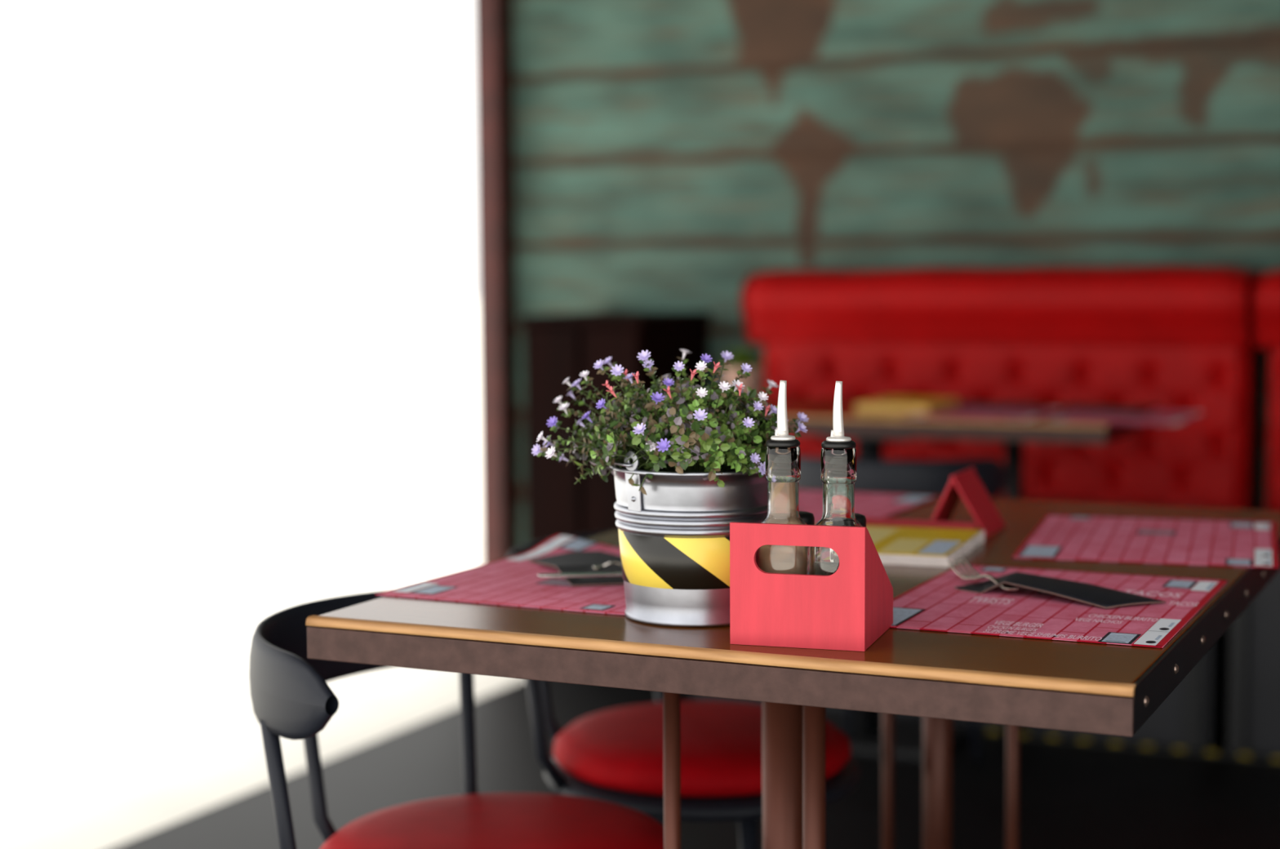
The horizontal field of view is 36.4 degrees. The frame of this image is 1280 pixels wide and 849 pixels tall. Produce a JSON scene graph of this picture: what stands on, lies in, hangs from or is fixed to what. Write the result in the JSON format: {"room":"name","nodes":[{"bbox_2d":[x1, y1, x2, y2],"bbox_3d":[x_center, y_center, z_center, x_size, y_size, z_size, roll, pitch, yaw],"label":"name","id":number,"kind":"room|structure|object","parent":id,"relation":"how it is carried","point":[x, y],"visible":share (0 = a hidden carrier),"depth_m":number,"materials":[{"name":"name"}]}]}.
{"room":"restaurant","nodes":[
{"label":"restaurant","id":0,"kind":"room"},
{"bbox_2d":[110,680,1279,848],"bbox_3d":[1.000,0.928,2.323,4.800,0.050,5.900,2,5,25],"label":"floor","id":1,"kind":"structure","parent":0,"point":[1072,795],"depth_m":4.07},
{"bbox_2d":[248,588,663,848],"bbox_3d":[-0.195,0.568,2.202,0.490,0.705,0.490,-4,6,-37],"label":"tub chair","id":2,"kind":"object","parent":1,"relation":"on","point":[291,698],"visible":0.73,"depth_m":2.19,"materials":[{"name":"black"}]},
{"bbox_2d":[520,311,711,543],"bbox_3d":[-0.064,0.161,5.621,0.374,0.960,0.512,2,5,25],"label":"base cabinet","id":3,"kind":"object","parent":1,"relation":"on","point":[558,347],"visible":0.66,"depth_m":5.42,"materials":[{"name":"brown wood"}]},
{"bbox_2d":[506,531,861,848],"bbox_3d":[0.048,0.527,2.696,0.490,0.705,0.490,-4,6,-37],"label":"tub chair","id":4,"kind":"object","parent":1,"relation":"on","point":[615,755],"visible":0.45,"depth_m":2.56,"materials":[{"name":"red leather"}]},
{"bbox_2d":[305,488,1279,848],"bbox_3d":[0.299,0.529,2.345,0.815,0.750,1.234,2,5,25],"label":"dining table","id":5,"kind":"object","parent":1,"relation":"on","point":[940,677],"visible":0.63,"depth_m":1.84,"materials":[{"name":"brown wood"}]},
{"bbox_2d":[375,534,626,614],"bbox_3d":[-0.057,0.163,2.170,0.298,0.013,0.404,2,5,26],"label":"placemat","id":6,"kind":"object","parent":5,"relation":"on","point":[513,580],"visible":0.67,"depth_m":2.09,"materials":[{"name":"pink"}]},
{"bbox_2d":[528,550,623,586],"bbox_3d":[-0.042,0.160,2.213,0.132,0.008,0.248,-2,5,-17],"label":"cutlery sleeve","id":7,"kind":"object","parent":6,"relation":"on","point":[579,562],"visible":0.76,"depth_m":2.21,"materials":[{"name":"black paper"}]},
{"bbox_2d":[592,560,621,569],"bbox_3d":[-0.004,0.153,2.168,0.097,0.016,0.024,-1,5,-10],"label":"fork","id":8,"kind":"object","parent":7,"relation":"in","point":[601,566],"visible":0.19,"depth_m":2.16,"materials":[{"name":"silver metal"}]},
{"bbox_2d":[537,572,622,577],"bbox_3d":[-0.030,0.164,2.120,0.164,0.003,0.017,-1,5,-3],"label":"table knife","id":9,"kind":"object","parent":6,"relation":"on","point":[611,574],"visible":0.71,"depth_m":2.11,"materials":[{"name":"silver metal"}]},
{"bbox_2d":[609,450,767,627],"bbox_3d":[0.055,0.104,1.924,0.169,0.168,0.172,2,5,29],"label":"bucket","id":10,"kind":"object","parent":5,"relation":"on","point":[674,539],"visible":0.62,"depth_m":1.86,"materials":[{"name":"metal"}]},
{"bbox_2d":[531,348,808,495],"bbox_3d":[0.030,0.003,1.912,0.273,0.156,0.200,-1,5,-4],"label":"flowering plant","id":11,"kind":"object","parent":10,"relation":"in","point":[680,425],"visible":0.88,"depth_m":1.86,"materials":[{"name":"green plant"}]},
{"bbox_2d":[729,521,893,651],"bbox_3d":[0.162,0.141,1.819,0.124,0.112,0.136,1,5,18],"label":"carrier","id":12,"kind":"object","parent":5,"relation":"on","point":[849,608],"visible":1,"depth_m":1.76,"materials":[{"name":"red wood"}]},
{"bbox_2d":[755,380,810,574],"bbox_3d":[0.132,0.077,1.791,0.050,0.235,0.050,-1,5,-6],"label":"bottle","id":13,"kind":"object","parent":12,"relation":"in","point":[783,451],"visible":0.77,"depth_m":1.78,"materials":[{"name":"clear glass"}]},
{"bbox_2d":[799,511,814,524],"bbox_3d":[0.150,0.136,1.861,0.037,0.106,0.037,2,5,25],"label":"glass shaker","id":14,"kind":"object","parent":12,"relation":"in","point":[808,517],"visible":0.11,"depth_m":1.85,"materials":[{"name":"black"}]},
{"bbox_2d":[810,381,862,575],"bbox_3d":[0.181,0.078,1.774,0.050,0.235,0.050,-1,5,-6],"label":"bottle","id":15,"kind":"object","parent":12,"relation":"in","point":[838,451],"visible":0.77,"depth_m":1.76,"materials":[{"name":"clear glass"}]},
{"bbox_2d":[854,512,866,526],"bbox_3d":[0.197,0.137,1.846,0.037,0.106,0.037,2,5,25],"label":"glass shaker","id":16,"kind":"object","parent":12,"relation":"in","point":[861,518],"visible":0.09,"depth_m":1.83,"materials":[{"name":"black"}]},
{"bbox_2d":[799,489,941,524],"bbox_3d":[0.228,0.117,2.776,0.298,0.001,0.404,2,5,25],"label":"placemat","id":17,"kind":"object","parent":5,"relation":"on","point":[883,505],"visible":0.33,"depth_m":2.82,"materials":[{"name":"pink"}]},
{"bbox_2d":[866,524,984,567],"bbox_3d":[0.292,0.145,2.364,0.218,0.013,0.234,1,5,20],"label":"book","id":18,"kind":"object","parent":5,"relation":"on","point":[894,545],"visible":0.62,"depth_m":2.32,"materials":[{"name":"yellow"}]},
{"bbox_2d":[865,466,1006,537],"bbox_3d":[0.365,0.099,2.540,0.202,0.076,0.141,2,5,25],"label":"folded card","id":19,"kind":"object","parent":5,"relation":"on","point":[966,484],"visible":0.59,"depth_m":2.50,"materials":[{"name":"red"}]},
{"bbox_2d":[889,564,1228,648],"bbox_3d":[0.418,0.180,1.990,0.298,0.001,0.404,2,5,25],"label":"placemat","id":20,"kind":"object","parent":5,"relation":"on","point":[934,604],"visible":0.87,"depth_m":1.94,"materials":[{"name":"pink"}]},
{"bbox_2d":[953,571,1165,608],"bbox_3d":[0.428,0.170,2.013,0.213,0.016,0.076,4,7,45],"label":"cutlery sleeve","id":21,"kind":"object","parent":20,"relation":"on","point":[1099,596],"visible":0.98,"depth_m":2.00,"materials":[{"name":"black paper"}]},
{"bbox_2d":[946,557,1018,590],"bbox_3d":[0.366,0.160,2.071,0.024,0.016,0.132,-2,5,-17],"label":"fork","id":22,"kind":"object","parent":21,"relation":"in","point":[1005,586],"visible":1,"depth_m":2.10,"materials":[{"name":"silver metal"}]},
{"bbox_2d":[1012,514,1279,568],"bbox_3d":[0.640,0.143,2.434,0.298,0.001,0.404,1,5,18],"label":"placemat","id":23,"kind":"object","parent":5,"relation":"on","point":[1254,544],"visible":1,"depth_m":2.41,"materials":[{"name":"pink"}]},
{"bbox_2d":[799,455,1009,761],"bbox_3d":[0.539,0.404,4.172,0.490,0.705,0.490,-4,6,-37],"label":"tub chair","id":24,"kind":"object","parent":1,"relation":"on","point":[932,477],"visible":0.22,"depth_m":3.93,"materials":[{"name":"black"}]},
{"bbox_2d":[766,395,1159,761],"bbox_3d":[0.618,0.339,4.669,1.090,0.750,0.720,2,5,25],"label":"dining table","id":25,"kind":"object","parent":1,"relation":"on","point":[870,430],"visible":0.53,"depth_m":4.41,"materials":[{"name":"brown wood"}]},
{"bbox_2d":[719,348,764,395],"bbox_3d":[0.259,-0.124,4.912,0.109,0.138,0.126,2,5,25],"label":"flower pot","id":26,"kind":"object","parent":25,"relation":"on","point":[753,381],"visible":0.71,"depth_m":4.88,"materials":[{"name":"beige ceramic"}]},
{"bbox_2d":[855,395,958,413],"bbox_3d":[0.641,-0.047,4.647,0.179,0.022,0.262,2,5,25],"label":"booklet","id":27,"kind":"object","parent":25,"relation":"on","point":[891,404],"visible":1,"depth_m":4.56,"materials":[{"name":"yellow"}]},
{"bbox_2d":[899,405,1063,421],"bbox_3d":[0.806,-0.027,4.518,0.298,0.001,0.404,2,5,25],"label":"placemat","id":28,"kind":"object","parent":25,"relation":"on","point":[957,413],"visible":0.83,"depth_m":4.46,"materials":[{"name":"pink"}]},
{"bbox_2d":[959,402,1045,410],"bbox_3d":[0.861,-0.043,4.633,0.200,0.010,0.060,3,6,36],"label":"cutlery sleeve","id":29,"kind":"object","parent":28,"relation":"on","point":[967,405],"visible":1,"depth_m":4.61,"materials":[{"name":"black paper"}]},
{"bbox_2d":[1040,410,1209,425],"bbox_3d":[1.096,-0.018,4.383,0.298,0.001,0.404,2,5,25],"label":"placemat","id":30,"kind":"object","parent":25,"relation":"on","point":[1154,417],"visible":0.89,"depth_m":4.34,"materials":[{"name":"red"}]},
{"bbox_2d":[1061,405,1150,414],"bbox_3d":[1.075,-0.034,4.500,0.200,0.010,0.060,4,6,42],"label":"cutlery sleeve","id":31,"kind":"object","parent":30,"relation":"on","point":[1068,408],"visible":1,"depth_m":4.47,"materials":[{"name":"black paper"}]},
{"bbox_2d":[693,264,1261,750],"bbox_3d":[0.851,0.143,4.958,1.307,1.091,0.810,2,5,25],"label":"bench","id":32,"kind":"object","parent":1,"relation":"on","point":[1169,337],"visible":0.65,"depth_m":4.91,"materials":[{"name":"red leather"}]},
{"bbox_2d":[995,497,1231,508],"bbox_3d":[0.791,0.234,4.806,1.272,0.065,0.470,2,5,25],"label":"seat cushion","id":33,"kind":"object","parent":32,"relation":"on","point":[1206,502],"depth_m":4.84,"materials":[{"name":"red leather"}]},
{"bbox_2d":[979,728,1279,763],"bbox_3d":[1.512,0.742,4.235,3.000,0.007,0.026,2,5,25],"label":"strip","id":34,"kind":"object","parent":1,"relation":"on","point":[990,731],"visible":0.48,"depth_m":4.41,"materials":[{"name":"black metal"}]},
{"bbox_2d":[1227,268,1279,755],"bbox_3d":[2.295,0.189,4.284,1.855,1.090,0.810,2,5,25],"label":"bench","id":35,"kind":"object","parent":1,"relation":"on","point":[1254,682],"visible":0.84,"depth_m":4.34,"materials":[{"name":"red leather"}]},
{"bbox_2d":[511,0,1279,546],"bbox_3d":[2.011,-0.694,4.935,5.270,2.750,0.121,2,5,25],"label":"wall","id":36,"kind":"structure","parent":0,"point":[668,154],"depth_m":5.49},
{"bbox_2d":[473,0,519,564],"bbox_3d":[-0.417,-0.767,6.020,0.080,2.750,0.230,2,5,25],"label":"trim","id":37,"kind":"structure","parent":36,"relation":"attached to","point":[494,78],"depth_m":5.95,"materials":[{"name":"brown wood"}]},
{"label":"outside","id":38,"kind":"structure","parent":0,"visible":0},
{"bbox_2d":[0,297,525,848],"bbox_3d":[4.244,0.365,9.117,120.000,0.055,100.000,2,5,25],"label":"pavement","id":39,"kind":"structure","parent":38,"point":[177,476],"depth_m":8.58,"materials":[{"name":"white"}]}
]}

